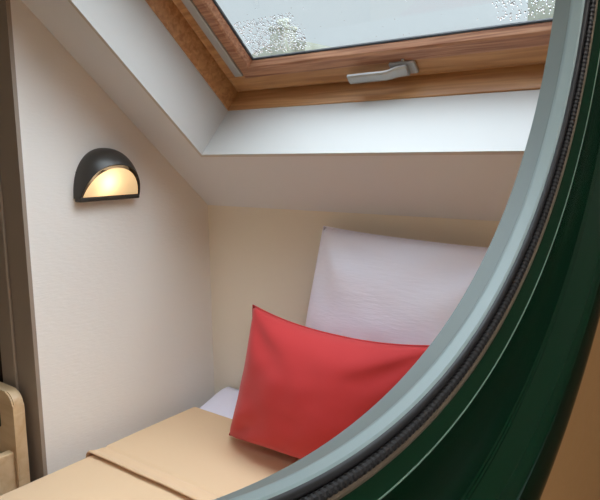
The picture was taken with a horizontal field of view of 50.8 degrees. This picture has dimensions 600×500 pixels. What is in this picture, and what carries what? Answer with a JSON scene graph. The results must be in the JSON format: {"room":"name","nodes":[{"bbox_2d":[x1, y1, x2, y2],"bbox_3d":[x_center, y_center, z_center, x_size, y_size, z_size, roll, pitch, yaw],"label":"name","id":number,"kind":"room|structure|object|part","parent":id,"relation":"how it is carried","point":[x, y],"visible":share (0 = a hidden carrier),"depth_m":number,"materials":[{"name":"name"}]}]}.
{"room":"attic bedroom","nodes":[
{"label":"attic bedroom","id":0,"kind":"room"},
{"bbox_2d":[0,351,2,381],"bbox_3d":[-2.469,-0.098,1.727,0.100,2.500,3.500,6,11,37],"label":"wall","id":1,"kind":"structure","parent":0,"point":[1,373],"depth_m":3.08,"materials":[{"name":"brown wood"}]},
{"bbox_2d":[10,0,214,474],"bbox_3d":[-0.610,0.158,2.121,0.170,1.825,0.697,6,11,37],"label":"wall","id":2,"kind":"structure","parent":0,"point":[122,287],"depth_m":1.96,"materials":[{"name":"white paint"}]},
{"bbox_2d":[0,169,18,390],"bbox_3d":[-0.863,0.191,1.870,0.080,1.843,0.032,6,11,37],"label":"trim","id":3,"kind":"structure","parent":2,"relation":"attached to","point":[7,337],"depth_m":1.85,"materials":[{"name":"brown paint"}]},
{"bbox_2d":[0,0,47,481],"bbox_3d":[-0.795,0.202,1.819,0.100,1.836,0.012,6,11,37],"label":"trim","id":4,"kind":"structure","parent":2,"relation":"attached to","point":[11,159],"depth_m":1.78,"materials":[{"name":"brown paint"}]},
{"bbox_2d":[73,148,139,202],"bbox_3d":[-0.571,-0.230,1.915,0.075,0.158,0.223,6,11,37],"label":"wall lamp","id":5,"kind":"object","parent":2,"relation":"attached to","point":[91,184],"visible":1,"depth_m":1.88,"materials":[{"name":"grey metal"}]},
{"bbox_3d":[-0.598,-0.203,1.940,0.006,0.082,0.200,6,11,37],"label":"plate","id":6,"kind":"part","parent":5,"relation":"part of","materials":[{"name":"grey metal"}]},
{"bbox_3d":[-0.561,-0.206,1.911,0.039,0.084,0.198,6,11,37],"label":"glass","id":7,"kind":"part","parent":5,"relation":"part of","materials":[{"name":"white glass"}]},
{"bbox_2d":[21,0,523,220],"bbox_3d":[0.088,-0.670,1.124,4.600,1.683,1.844,6,11,37],"label":"ceiling","id":8,"kind":"structure","parent":0,"point":[470,187],"depth_m":1.79,"materials":[{"name":"white paint"}]},
{"bbox_2d":[68,0,552,156],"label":"window","id":9,"kind":"structure","parent":8,"relation":"attached to","point":[473,91],"depth_m":1.75,"materials":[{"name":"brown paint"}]},
{"bbox_3d":[-0.049,-0.894,1.185,1.358,1.155,1.270,6,11,37],"label":"frame","id":10,"kind":"part","parent":9,"relation":"part of","materials":[{"name":"brown wood"}]},
{"bbox_3d":[-0.028,-0.905,1.187,1.125,0.960,1.062,6,11,37],"label":"sash","id":11,"kind":"part","parent":9,"relation":"part of","materials":[{"name":"brown wood"}]},
{"bbox_3d":[0.207,-0.472,1.697,0.178,0.037,0.034,5,11,33],"label":"lever","id":12,"kind":"part","parent":9,"relation":"part of","materials":[{"name":"grey metal"}]},
{"bbox_2d":[234,0,554,54],"bbox_3d":[0.156,-0.661,1.512,0.960,0.255,0.288,6,11,37],"label":"water droplets","id":13,"kind":"object","parent":9,"relation":"on","point":[513,2],"visible":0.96,"depth_m":1.79,"materials":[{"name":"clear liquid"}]},
{"bbox_3d":[0.274,-0.482,1.668,0.076,0.032,0.034,6,11,37],"label":"handle plate","id":14,"kind":"part","parent":9,"relation":"part of","materials":[{"name":"grey metal"}]},
{"bbox_2d":[208,205,499,393],"bbox_3d":[-0.206,0.420,2.373,2.814,1.220,0.120,6,11,37],"label":"wall","id":15,"kind":"structure","parent":0,"point":[264,258],"depth_m":2.16,"materials":[{"name":"beige paint"}]},
{"bbox_2d":[540,318,599,499],"bbox_3d":[-0.179,0.138,0.002,0.026,2.500,3.500,6,11,37],"label":"wall partition","id":16,"kind":"structure","parent":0,"point":[575,472],"depth_m":0.54,"materials":[{"name":"brown paint"}]},
{"bbox_2d":[214,0,599,499],"bbox_3d":[0.025,-0.236,0.205,0.053,0.895,0.895,6,11,37],"label":"frame","id":17,"kind":"object","parent":16,"relation":"attached to","point":[484,412],"visible":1,"depth_m":0.37,"materials":[{"name":"green plastic"}]},
{"bbox_3d":[-0.566,1.376,0.536,4.800,0.100,3.750,6,11,37],"label":"floor","id":18,"kind":"structure","parent":0,"visible":0},
{"bbox_2d":[0,382,30,495],"bbox_3d":[-1.724,0.843,1.415,0.916,0.716,1.869,6,11,37],"label":"frame","id":19,"kind":"object","parent":18,"relation":"on","point":[14,459],"visible":0.98,"depth_m":1.83,"materials":[{"name":"brown wood"}]},
{"bbox_3d":[-1.392,0.820,1.134,0.028,0.238,1.835,6,11,37],"label":"rail","id":20,"kind":"part","parent":19,"relation":"part of","materials":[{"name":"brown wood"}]},
{"bbox_2d":[200,387,238,418],"bbox_3d":[-0.337,0.955,1.176,1.393,0.532,2.033,6,11,37],"label":"bed","id":21,"kind":"object","parent":18,"relation":"on","point":[223,403],"visible":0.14,"depth_m":2.24,"materials":[{"name":"white fabric"}]},
{"bbox_2d":[0,407,299,499],"bbox_3d":[-0.388,0.879,1.097,1.409,0.325,1.880,6,11,37],"label":"bedspread","id":22,"kind":"object","parent":21,"relation":"on","point":[190,454],"visible":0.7,"depth_m":1.80,"materials":[{"name":"beige fabric"}]},
{"bbox_2d":[229,305,429,458],"bbox_3d":[0.046,0.397,1.732,0.681,0.423,0.200,6,11,37],"label":"cushion","id":23,"kind":"object","parent":22,"relation":"on","point":[301,386],"visible":0.73,"depth_m":1.67,"materials":[{"name":"red fabric"}]},
{"bbox_2d":[305,226,487,344],"bbox_3d":[0.263,0.267,1.771,0.705,0.628,0.162,6,11,37],"label":"pillow","id":24,"kind":"object","parent":21,"relation":"on","point":[366,286],"visible":0.37,"depth_m":1.73,"materials":[{"name":"white fabric"}]},
{"label":"outside","id":25,"kind":"structure","parent":0,"visible":0},
{"bbox_2d":[252,40,328,57],"bbox_3d":[0.125,-3.217,16.589,2.300,4.060,3.000,6,11,37],"label":"house roof","id":26,"kind":"structure","parent":25,"point":[312,46],"depth_m":14.76,"materials":[{"name":"stone"}]},
{"bbox_2d":[268,18,297,54],"bbox_3d":[-0.366,-3.129,14.881,0.460,4.420,0.540,6,11,37],"label":"chimney","id":27,"kind":"object","parent":26,"relation":"on","point":[274,52],"visible":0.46,"depth_m":14.44,"materials":[{"name":"stone"}]},
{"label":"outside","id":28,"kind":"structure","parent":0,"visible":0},
{"bbox_2d":[527,0,554,20],"bbox_3d":[4.559,-2.857,11.134,1.080,4.900,0.540,6,11,37],"label":"chimney","id":29,"kind":"object","parent":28,"point":[538,15],"visible":0.02,"depth_m":10.91,"materials":[{"name":"stone"}]}
]}

